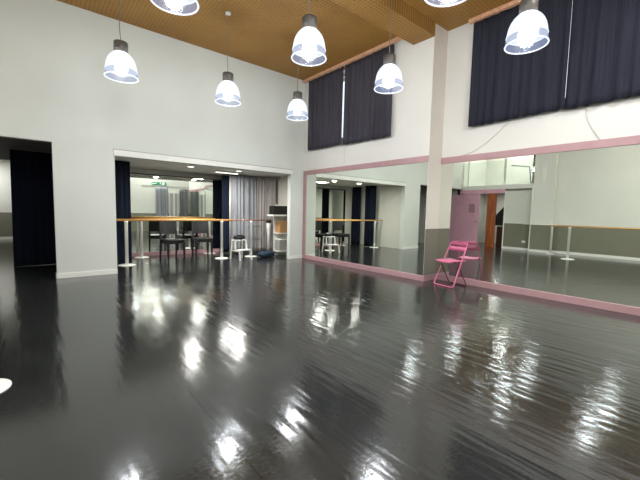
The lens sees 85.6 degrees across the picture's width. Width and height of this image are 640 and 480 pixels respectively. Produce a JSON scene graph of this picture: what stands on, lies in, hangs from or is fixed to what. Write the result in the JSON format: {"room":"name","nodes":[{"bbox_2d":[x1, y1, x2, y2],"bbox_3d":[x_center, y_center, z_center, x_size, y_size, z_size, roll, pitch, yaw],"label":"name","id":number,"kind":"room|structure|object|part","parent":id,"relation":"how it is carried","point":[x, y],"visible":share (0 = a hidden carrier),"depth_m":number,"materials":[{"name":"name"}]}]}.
{"room":"dance studio","nodes":[
{"label":"dance studio","id":0,"kind":"room"},
{"bbox_2d":[0,160,12,236],"bbox_3d":[-11.210,-1.503,12.652,3.240,2.950,0.100,-3,6,-40],"label":"wall","id":1,"kind":"structure","parent":0,"point":[6,230],"depth_m":12.48,"materials":[{"name":"paint"}]},
{"bbox_2d":[0,237,12,239],"bbox_3d":[-11.174,-0.080,12.749,2.920,0.100,0.015,-3,6,-40],"label":"baseboard","id":2,"kind":"structure","parent":1,"relation":"attached to","point":[1,238],"depth_m":12.54,"materials":[{"name":"white paint"}]},
{"bbox_2d":[0,137,51,159],"bbox_3d":[-6.444,-1.872,6.952,2.920,0.100,4.060,-3,6,-40],"label":"ceiling","id":3,"kind":"structure","parent":0,"point":[6,144],"depth_m":6.54,"materials":[{"name":"paint"}]},
{"bbox_2d":[10,149,55,266],"bbox_3d":[-5.807,-0.642,7.230,0.978,2.348,0.079,-3,6,-43],"label":"curtain","id":4,"kind":"object","parent":3,"relation":"hanging from","point":[32,196],"visible":0.76,"depth_m":7.12,"materials":[{"name":"fabric"}]},
{"bbox_2d":[0,0,305,273],"bbox_3d":[-3.344,-1.690,6.814,7.500,4.617,0.140,-3,6,-40],"label":"wall","id":5,"kind":"structure","parent":0,"point":[55,90],"depth_m":6.31,"materials":[{"name":"paint"}]},
{"bbox_2d":[56,255,301,278],"bbox_3d":[-2.544,0.528,7.694,5.300,0.090,0.154,-3,6,-40],"label":"baseboard","id":6,"kind":"structure","parent":5,"relation":"attached to","point":[112,271],"depth_m":6.26,"materials":[{"name":"white paint"}]},
{"bbox_2d":[113,149,292,173],"bbox_3d":[-2.248,-1.675,7.620,4.009,0.108,0.028,-3,6,-40],"label":"trim","id":7,"kind":"structure","parent":5,"relation":"attached to","point":[122,153],"depth_m":7.29,"materials":[{"name":"white paint"}]},
{"bbox_2d":[130,168,256,248],"bbox_3d":[-3.766,-0.760,9.794,4.510,2.262,0.100,-3,6,-40],"label":"wall","id":8,"kind":"structure","parent":0,"point":[133,170],"depth_m":9.55,"materials":[{"name":"paint"}]},
{"bbox_2d":[130,172,221,256],"bbox_3d":[-3.936,-0.672,9.444,2.680,2.135,0.032,-2,6,-37],"label":"wall mirror","id":9,"kind":"object","parent":8,"relation":"attached to","point":[152,195],"visible":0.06,"depth_m":9.38,"materials":[{"name":"silver mirror"}]},
{"bbox_3d":[-3.913,-1.718,9.360,2.680,0.035,0.030,-2,6,-37],"label":"rail","id":10,"kind":"part","parent":9,"relation":"part of","materials":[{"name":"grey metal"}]},
{"bbox_3d":[-3.959,0.342,9.527,2.680,0.100,0.030,-2,6,-37],"label":"rail","id":11,"kind":"part","parent":9,"relation":"part of","materials":[{"name":"pink paint"}]},
{"bbox_2d":[115,157,287,176],"bbox_3d":[-2.986,-1.847,8.795,4.510,0.100,2.460,-3,6,-40],"label":"ceiling","id":12,"kind":"structure","parent":0,"point":[134,163],"depth_m":8.69,"materials":[{"name":"paint"}]},
{"bbox_2d":[115,160,131,263],"bbox_3d":[-4.349,-0.599,7.630,0.326,2.235,0.266,-3,6,-40],"label":"curtain","id":13,"kind":"object","parent":12,"relation":"hanging from","point":[122,168],"visible":0.81,"depth_m":7.53,"materials":[{"name":"fabric"}]},
{"bbox_2d":[222,175,228,251],"bbox_3d":[-2.692,-0.746,9.927,0.250,2.180,0.046,-3,6,-40],"label":"curtain","id":14,"kind":"object","parent":12,"relation":"hanging from","point":[225,179],"visible":0.77,"depth_m":9.90,"materials":[{"name":"blue fabric"}]},
{"bbox_2d":[215,170,238,173],"bbox_3d":[-2.430,-1.773,9.045,0.640,0.062,0.060,-3,6,-40],"label":"tube light","id":15,"kind":"object","parent":12,"relation":"attached to","point":[216,171],"visible":0.98,"depth_m":9.00,"materials":[{"name":"white paint"}]},
{"bbox_2d":[231,174,256,252],"bbox_3d":[-2.186,-0.740,9.936,0.762,2.210,0.077,-2,6,-35],"label":"curtain","id":16,"kind":"object","parent":12,"relation":"hanging from","point":[243,187],"visible":0.88,"depth_m":9.91,"materials":[{"name":"grey fabric"}]},
{"bbox_2d":[257,176,275,251],"bbox_3d":[-1.592,-0.752,10.240,0.550,2.210,0.124,1,5,-5],"label":"curtain","id":17,"kind":"object","parent":12,"relation":"hanging from","point":[266,186],"visible":0.77,"depth_m":10.21,"materials":[{"name":"grey fabric"}]},
{"bbox_2d":[276,176,287,205],"bbox_3d":[-1.231,-0.800,10.364,0.120,2.362,2.460,-3,6,-40],"label":"wall","id":18,"kind":"structure","parent":0,"point":[281,181],"depth_m":10.09,"materials":[{"name":"paint"}]},
{"bbox_2d":[57,0,512,81],"bbox_3d":[-1.258,-3.695,2.803,10.727,0.120,8.640,-3,6,-40],"label":"ceiling","id":19,"kind":"structure","parent":0,"point":[262,33],"depth_m":6.24,"materials":[{"name":"brown wood"}]},
{"bbox_2d":[104,0,138,83],"bbox_3d":[-2.854,-3.090,4.941,0.442,1.502,0.442,-3,6,-40],"label":"pendant lamp","id":20,"kind":"object","parent":19,"relation":"hanging from","point":[119,62],"visible":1,"depth_m":4.89,"materials":[{"name":"white glass"}]},
{"bbox_3d":[-2.866,-2.570,4.983,0.410,0.248,0.410,-3,6,-40],"label":"lamp shade","id":21,"kind":"part","parent":20,"relation":"part of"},
{"bbox_2d":[150,0,198,15],"bbox_3d":[-1.360,-2.954,3.210,0.442,1.427,0.442,-3,6,-40],"label":"pendant lamp","id":22,"kind":"object","parent":19,"relation":"hanging from","point":[184,3],"visible":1,"depth_m":3.44,"materials":[{"name":"white paint"}]},
{"bbox_3d":[-1.371,-2.459,3.251,0.410,0.236,0.410,-3,6,-40],"label":"lamp shade","id":23,"kind":"part","parent":22,"relation":"part of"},
{"bbox_2d":[215,11,240,106],"bbox_3d":[-1.593,-3.147,5.988,0.442,1.502,0.442,-3,6,-40],"label":"pendant lamp","id":24,"kind":"object","parent":19,"relation":"hanging from","point":[227,89],"visible":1,"depth_m":5.92,"materials":[{"name":"white paint"}]},
{"bbox_3d":[-1.604,-2.626,6.030,0.410,0.248,0.410,-3,6,-40],"label":"lamp shade","id":25,"kind":"part","parent":24,"relation":"part of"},
{"bbox_2d":[286,57,307,120],"bbox_3d":[-0.438,-3.194,6.881,0.442,1.502,0.442,-3,6,-40],"label":"pendant lamp","id":26,"kind":"object","parent":19,"relation":"hanging from","point":[297,107],"visible":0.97,"depth_m":6.82,"materials":[{"name":"white paint"}]},
{"bbox_3d":[-0.450,-2.673,6.924,0.410,0.248,0.410,-3,6,-40],"label":"lamp shade","id":27,"kind":"part","parent":26,"relation":"part of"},
{"bbox_2d":[291,0,326,65],"bbox_3d":[-0.122,-2.985,4.240,0.442,1.477,0.442,-3,6,-40],"label":"pendant lamp","id":28,"kind":"object","parent":19,"relation":"hanging from","point":[309,43],"visible":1,"depth_m":4.18,"materials":[{"name":"white paint"}]},
{"bbox_3d":[-0.133,-2.473,4.282,0.410,0.244,0.410,-3,6,-40],"label":"lamp shade","id":29,"kind":"part","parent":28,"relation":"part of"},
{"bbox_2d":[303,36,402,82],"bbox_3d":[0.630,-3.946,7.645,0.070,0.065,3.280,-3,6,-40],"label":"rail","id":30,"kind":"object","parent":19,"relation":"attached to","point":[396,39],"visible":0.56,"depth_m":7.46,"materials":[{"name":"brown wood"}]},
{"bbox_2d":[308,66,343,149],"bbox_3d":[0.115,-3.103,8.338,0.066,1.720,1.270,-3,6,-40],"label":"curtain","id":31,"kind":"object","parent":30,"relation":"hanging from","point":[325,100],"visible":1,"depth_m":8.29,"materials":[{"name":"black fabric"}]},
{"bbox_2d":[343,44,393,144],"bbox_3d":[0.986,-2.982,7.294,0.067,1.753,1.340,-3,6,-40],"label":"curtain","id":32,"kind":"object","parent":30,"relation":"hanging from","point":[367,112],"visible":0.86,"depth_m":7.30,"materials":[{"name":"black fabric"}]},
{"bbox_2d":[374,0,402,93],"bbox_3d":[1.062,-3.038,5.223,0.442,1.477,0.442,-3,6,-40],"label":"pendant lamp","id":33,"kind":"object","parent":19,"relation":"hanging from","point":[389,75],"visible":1,"depth_m":5.16,"materials":[{"name":"white paint"}]},
{"bbox_3d":[1.051,-2.526,5.264,0.410,0.244,0.410,-3,6,-40],"label":"lamp shade","id":34,"kind":"part","parent":33,"relation":"part of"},
{"bbox_2d":[424,0,465,6],"bbox_3d":[1.133,-2.860,2.922,0.442,1.457,0.442,-3,6,-40],"label":"pendant lamp","id":35,"kind":"object","parent":19,"relation":"hanging from","point":[445,2],"visible":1,"depth_m":3.17,"materials":[{"name":"white paint"}]},
{"bbox_2d":[468,0,520,23],"bbox_3d":[3.603,-3.645,4.748,0.070,0.065,3.200,-3,6,-40],"label":"rail","id":36,"kind":"object","parent":19,"relation":"attached to","point":[513,3],"visible":1,"depth_m":5.62,"materials":[{"name":"brown wood"}]},
{"bbox_2d":[468,0,572,126],"bbox_3d":[3.078,-2.794,5.452,0.072,1.738,1.423,-3,6,-40],"label":"curtain","id":37,"kind":"object","parent":36,"relation":"hanging from","point":[504,86],"visible":0.9,"depth_m":5.44,"materials":[{"name":"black fabric"}]},
{"bbox_2d":[565,0,639,109],"bbox_3d":[4.043,-2.679,4.294,0.070,1.737,1.594,-3,6,-40],"label":"curtain","id":38,"kind":"object","parent":36,"relation":"hanging from","point":[604,46],"visible":1,"depth_m":4.61,"materials":[{"name":"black fabric"}]},
{"bbox_2d":[504,0,549,54],"bbox_3d":[2.331,-2.907,3.826,0.442,1.457,0.442,-3,6,-40],"label":"pendant lamp","id":39,"kind":"object","parent":19,"relation":"hanging from","point":[530,26],"visible":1,"depth_m":3.79,"materials":[{"name":"white paint"}]},
{"bbox_3d":[2.320,-2.402,3.867,0.410,0.241,0.410,-3,6,-40],"label":"lamp shade","id":40,"kind":"part","parent":39,"relation":"part of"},
{"bbox_2d":[0,239,639,479],"bbox_3d":[-4.312,0.655,6.933,11.400,0.120,18.400,-3,6,-40],"label":"floor","id":41,"kind":"structure","parent":0,"point":[203,366],"depth_m":2.61,"materials":[{"name":"black plastic"}]},
{"bbox_2d":[0,378,11,392],"bbox_3d":[-1.563,0.600,1.416,0.340,1.006,3.350,-3,6,-40],"label":"ballet barre","id":42,"kind":"object","parent":41,"relation":"on","point":[5,384],"visible":1,"depth_m":2.39,"materials":[{"name":"white metal"}]},
{"bbox_2d":[159,221,184,259],"bbox_3d":[-3.721,-0.023,8.683,0.519,0.975,0.454,5,6,41],"label":"dining chair","id":43,"kind":"object","parent":41,"relation":"on","point":[165,227],"visible":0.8,"depth_m":8.68,"materials":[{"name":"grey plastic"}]},
{"bbox_3d":[-3.992,-0.019,8.654,0.097,0.960,0.050,5,6,41],"label":"leg","id":44,"kind":"part","parent":43,"relation":"part of","materials":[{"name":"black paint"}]},
{"bbox_3d":[-3.877,-0.337,8.800,0.088,0.375,0.400,5,6,41],"label":"backrest","id":45,"kind":"part","parent":43,"relation":"part of","materials":[{"name":"grey plastic"}]},
{"bbox_3d":[-3.687,0.272,8.404,0.054,0.434,0.054,5,6,41],"label":"leg","id":46,"kind":"part","parent":43,"relation":"part of","materials":[{"name":"black paint"}]},
{"bbox_3d":[-3.692,0.002,8.659,0.440,0.060,0.450,5,6,41],"label":"seat","id":47,"kind":"part","parent":43,"relation":"part of","materials":[{"name":"grey plastic"}]},
{"bbox_3d":[-3.728,-0.038,8.954,0.097,0.960,0.050,5,6,41],"label":"leg","id":48,"kind":"part","parent":43,"relation":"part of","materials":[{"name":"black paint"}]},
{"bbox_3d":[-3.423,0.254,8.704,0.054,0.434,0.054,5,6,41],"label":"leg","id":49,"kind":"part","parent":43,"relation":"part of","materials":[{"name":"black paint"}]},
{"bbox_2d":[116,219,232,265],"bbox_3d":[-3.382,0.009,8.167,2.850,1.010,0.340,-3,6,-40],"label":"ballet barre","id":50,"kind":"object","parent":41,"relation":"on","point":[124,220],"visible":0.96,"depth_m":7.89,"materials":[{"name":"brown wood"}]},
{"bbox_3d":[-4.194,0.061,7.495,0.076,0.951,0.075,-3,6,-40],"label":"post","id":51,"kind":"part","parent":50,"relation":"part of","materials":[{"name":"white metal"}]},
{"bbox_3d":[-3.372,-0.469,8.128,2.850,0.051,0.052,-3,6,-40],"label":"rail","id":52,"kind":"part","parent":50,"relation":"part of","materials":[{"name":"brown wood"}]},
{"bbox_3d":[-2.525,-0.014,8.880,0.076,0.951,0.075,-3,6,-40],"label":"post","id":53,"kind":"part","parent":50,"relation":"part of","materials":[{"name":"white metal"}]},
{"bbox_2d":[134,218,214,257],"bbox_3d":[-3.828,-0.090,9.287,2.100,1.006,0.340,-3,6,-40],"label":"ballet barre","id":54,"kind":"object","parent":41,"relation":"on","point":[141,222],"visible":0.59,"depth_m":8.82,"materials":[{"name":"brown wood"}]},
{"bbox_3d":[-4.505,-0.046,8.726,0.076,0.951,0.075,-3,6,-40],"label":"post","id":55,"kind":"part","parent":54,"relation":"part of","materials":[{"name":"white metal"}]},
{"bbox_3d":[-3.806,-0.571,9.257,2.070,0.041,0.042,-3,6,-40],"label":"rail","id":56,"kind":"part","parent":54,"relation":"part of","materials":[{"name":"brown wood"}]},
{"bbox_3d":[-3.152,-0.107,9.849,0.076,0.951,0.075,-3,6,-40],"label":"post","id":57,"kind":"part","parent":54,"relation":"part of","materials":[{"name":"white metal"}]},
{"bbox_2d":[192,221,212,256],"bbox_3d":[-3.175,-0.060,9.292,0.454,0.975,0.519,-2,5,-32],"label":"dining chair","id":58,"kind":"object","parent":41,"relation":"on","point":[197,226],"visible":0.8,"depth_m":9.36,"materials":[{"name":"black paint"}]},
{"bbox_3d":[-3.442,-0.063,9.344,0.050,0.960,0.097,-2,5,-32],"label":"leg","id":59,"kind":"part","parent":58,"relation":"part of","materials":[{"name":"black paint"}]},
{"bbox_3d":[-3.230,0.233,9.014,0.054,0.434,0.054,-2,5,-32],"label":"leg","id":60,"kind":"part","parent":58,"relation":"part of","materials":[{"name":"black paint"}]},
{"bbox_3d":[-3.282,-0.377,9.450,0.400,0.375,0.088,-2,5,-32],"label":"backrest","id":61,"kind":"part","parent":58,"relation":"part of","materials":[{"name":"grey plastic"}]},
{"bbox_3d":[-3.155,-0.035,9.260,0.450,0.060,0.440,-2,5,-32],"label":"seat","id":62,"kind":"part","parent":58,"relation":"part of","materials":[{"name":"grey plastic"}]},
{"bbox_3d":[-3.102,-0.072,9.554,0.050,0.960,0.097,-2,5,-32],"label":"leg","id":63,"kind":"part","parent":58,"relation":"part of","materials":[{"name":"black paint"}]},
{"bbox_3d":[-2.890,0.223,9.224,0.054,0.434,0.054,-2,5,-32],"label":"leg","id":64,"kind":"part","parent":58,"relation":"part of","materials":[{"name":"black paint"}]},
{"bbox_2d":[229,174,230,252],"bbox_3d":[-2.568,-0.742,9.895,0.060,2.262,0.060,-3,6,-40],"label":"pole","id":65,"kind":"object","parent":41,"relation":"on","point":[229,174],"visible":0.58,"depth_m":9.86,"materials":[{"name":"white metal"}]},
{"bbox_2d":[230,239,251,260],"bbox_3d":[-2.006,0.247,8.789,0.476,0.496,0.366,6,6,44],"label":"step stool","id":66,"kind":"object","parent":41,"relation":"on","point":[242,240],"visible":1,"depth_m":8.77,"materials":[{"name":"white paint"}]},
{"bbox_2d":[233,235,244,239],"bbox_3d":[-2.077,-0.075,8.835,0.308,0.131,0.170,-3,6,-40],"label":"bag","id":67,"kind":"object","parent":66,"relation":"on","point":[236,237],"visible":1,"depth_m":8.77,"materials":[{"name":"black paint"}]},
{"bbox_3d":[-2.039,0.236,9.044,0.072,0.475,0.047,6,6,44],"label":"leg","id":68,"kind":"part","parent":66,"relation":"part of","materials":[{"name":"white paint"}]},
{"bbox_2d":[234,220,269,256],"bbox_3d":[-1.844,-0.053,9.405,1.080,1.001,0.340,-3,6,-40],"label":"ballet barre","id":69,"kind":"object","parent":41,"relation":"on","point":[234,220],"visible":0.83,"depth_m":9.34,"materials":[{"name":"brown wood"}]},
{"bbox_3d":[-1.875,-0.041,9.380,0.076,0.951,0.075,-3,6,-40],"label":"post","id":70,"kind":"part","parent":69,"relation":"part of","materials":[{"name":"white metal"}]},
{"bbox_3d":[-1.833,-0.536,9.365,1.080,0.031,0.032,-3,6,-40],"label":"rail","id":71,"kind":"part","parent":69,"relation":"part of","materials":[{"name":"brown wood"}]},
{"bbox_2d":[243,225,261,254],"bbox_3d":[-1.934,-0.011,9.922,0.622,0.830,0.160,-3,6,-40],"label":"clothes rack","id":72,"kind":"object","parent":41,"relation":"on","point":[243,225],"visible":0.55,"depth_m":9.93,"materials":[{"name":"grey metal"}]},
{"bbox_2d":[257,250,274,256],"bbox_3d":[-1.456,0.373,9.363,0.511,0.175,0.302,-3,6,-40],"label":"blanket","id":73,"kind":"object","parent":41,"relation":"on","point":[268,253],"visible":1,"depth_m":9.24,"materials":[{"name":"blue fabric"}]},
{"bbox_2d":[266,219,270,249],"bbox_3d":[-1.496,-0.094,10.017,0.200,1.000,0.200,-3,6,-40],"label":"fan","id":74,"kind":"object","parent":41,"relation":"on","point":[268,223],"visible":0.68,"depth_m":9.97,"materials":[{"name":"white plastic"}]},
{"bbox_2d":[267,214,286,254],"bbox_3d":[-1.148,-0.135,9.690,0.600,1.150,0.320,-3,6,-40],"label":"shelf unit","id":75,"kind":"object","parent":41,"relation":"on","point":[275,217],"visible":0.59,"depth_m":9.78,"materials":[{"name":"white paint"}]},
{"bbox_2d":[269,206,286,214],"bbox_3d":[-1.144,-0.827,9.624,0.510,0.240,0.220,-3,6,-40],"label":"speaker","id":76,"kind":"object","parent":75,"relation":"on","point":[274,210],"visible":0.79,"depth_m":9.50},
{"bbox_3d":[-1.181,-0.126,9.854,0.349,1.104,0.008,-3,6,-40],"label":"panel","id":77,"kind":"part","parent":75,"relation":"part of","materials":[{"name":"white paint"}]},
{"bbox_2d":[275,238,286,250],"bbox_3d":[-1.090,0.126,9.751,0.280,0.330,0.240,-3,6,-40],"label":"storage box","id":78,"kind":"object","parent":75,"relation":"on","point":[280,243],"visible":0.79,"depth_m":9.66,"materials":[{"name":"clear plastic"}]},
{"bbox_2d":[275,221,286,232],"bbox_3d":[-1.071,-0.375,9.724,0.280,0.333,0.230,-3,6,-40],"label":"cardboard box","id":79,"kind":"object","parent":75,"relation":"on","point":[281,226],"visible":0.82,"depth_m":9.62,"materials":[{"name":"cardboard"}]},
{"bbox_3d":[-0.943,-0.122,9.862,0.025,1.105,0.300,-3,6,-40],"label":"panel","id":80,"kind":"part","parent":75,"relation":"part of","materials":[{"name":"white paint"}]},
{"bbox_2d":[434,241,467,287],"bbox_3d":[2.324,0.419,6.122,0.420,0.775,0.438,-1,5,-30],"label":"folding chair","id":81,"kind":"object","parent":41,"relation":"on","point":[444,260],"visible":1,"depth_m":6.11,"materials":[{"name":"pink metal"}]},
{"bbox_3d":[2.313,0.369,6.111,0.390,0.042,0.330,-1,5,-30],"label":"seat","id":82,"kind":"part","parent":81,"relation":"part of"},
{"bbox_3d":[2.375,0.587,6.167,0.286,0.434,0.400,-1,5,-30],"label":"frame","id":83,"kind":"part","parent":81,"relation":"part of","materials":[{"name":"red metal"}]},
{"bbox_2d":[304,37,433,268],"bbox_3d":[0.852,-1.683,7.869,0.300,4.617,3.887,-3,6,-40],"label":"wall","id":84,"kind":"structure","parent":0,"point":[411,106],"depth_m":6.66,"materials":[{"name":"paint"}]},
{"bbox_2d":[302,155,428,280],"bbox_3d":[0.752,-0.524,7.796,0.025,2.316,3.769,-3,6,-40],"label":"wall mirror","id":85,"kind":"object","parent":84,"relation":"attached to","point":[371,216],"visible":1,"depth_m":7.42,"materials":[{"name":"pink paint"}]},
{"bbox_3d":[0.728,0.577,7.885,0.025,0.105,3.769,-3,6,-40],"label":"frame rail","id":86,"kind":"part","parent":85,"relation":"part of","materials":[{"name":"pink paint"}]},
{"bbox_3d":[0.770,-1.624,7.715,0.025,0.111,3.747,-3,6,-40],"label":"frame rail","id":87,"kind":"part","parent":85,"relation":"part of","materials":[{"name":"pink paint"}]},
{"bbox_2d":[423,24,447,275],"bbox_3d":[2.144,-1.536,6.419,0.427,4.617,0.006,-3,6,-40],"label":"wall","id":88,"kind":"structure","parent":0,"point":[441,34],"depth_m":6.40,"materials":[{"name":"paint"}]},
{"bbox_2d":[332,0,435,44],"bbox_3d":[-0.993,-3.602,3.877,7.500,0.227,0.450,-3,6,-40],"label":"beam","id":89,"kind":"structure","parent":88,"relation":"attached to","point":[407,23],"depth_m":5.63,"materials":[{"name":"brown wood"}]},
{"bbox_2d":[424,274,435,280],"bbox_3d":[2.096,0.713,6.589,0.413,0.105,0.016,-3,6,-40],"label":"baseboard","id":90,"kind":"structure","parent":88,"relation":"attached to","point":[432,276],"depth_m":6.57,"materials":[{"name":"pink paint"}]},
{"bbox_2d":[442,5,639,157],"bbox_3d":[3.940,-1.367,4.834,0.300,4.617,4.753,-3,6,-40],"label":"wall","id":91,"kind":"structure","parent":0,"point":[617,118],"depth_m":5.59,"materials":[{"name":"paint"}]},
{"bbox_2d":[465,120,509,154],"bbox_3d":[2.824,-1.731,5.908,0.009,0.488,0.784,-3,6,-40],"label":"wire","id":92,"kind":"object","parent":91,"relation":"attached to","point":[509,120],"visible":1,"depth_m":5.81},
{"bbox_2d":[436,135,639,315],"bbox_3d":[3.724,-0.223,4.900,0.025,2.316,4.535,-3,6,-40],"label":"wall mirror","id":93,"kind":"object","parent":91,"relation":"attached to","point":[560,222],"visible":0.94,"depth_m":5.21,"materials":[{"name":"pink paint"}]},
{"bbox_3d":[3.705,0.879,4.984,0.025,0.105,4.519,-3,6,-40],"label":"frame rail","id":94,"kind":"part","parent":93,"relation":"part of","materials":[{"name":"pink paint"}]},
{"bbox_3d":[3.749,-1.321,4.811,0.025,0.111,4.535,-3,6,-40],"label":"frame rail","id":95,"kind":"part","parent":93,"relation":"part of","materials":[{"name":"pink paint"}]},
{"bbox_2d":[585,106,600,139],"bbox_3d":[3.769,-1.618,4.776,0.009,0.483,0.208,-3,6,-40],"label":"wire","id":96,"kind":"object","parent":91,"relation":"attached to","point":[585,106],"visible":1,"depth_m":4.80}
]}

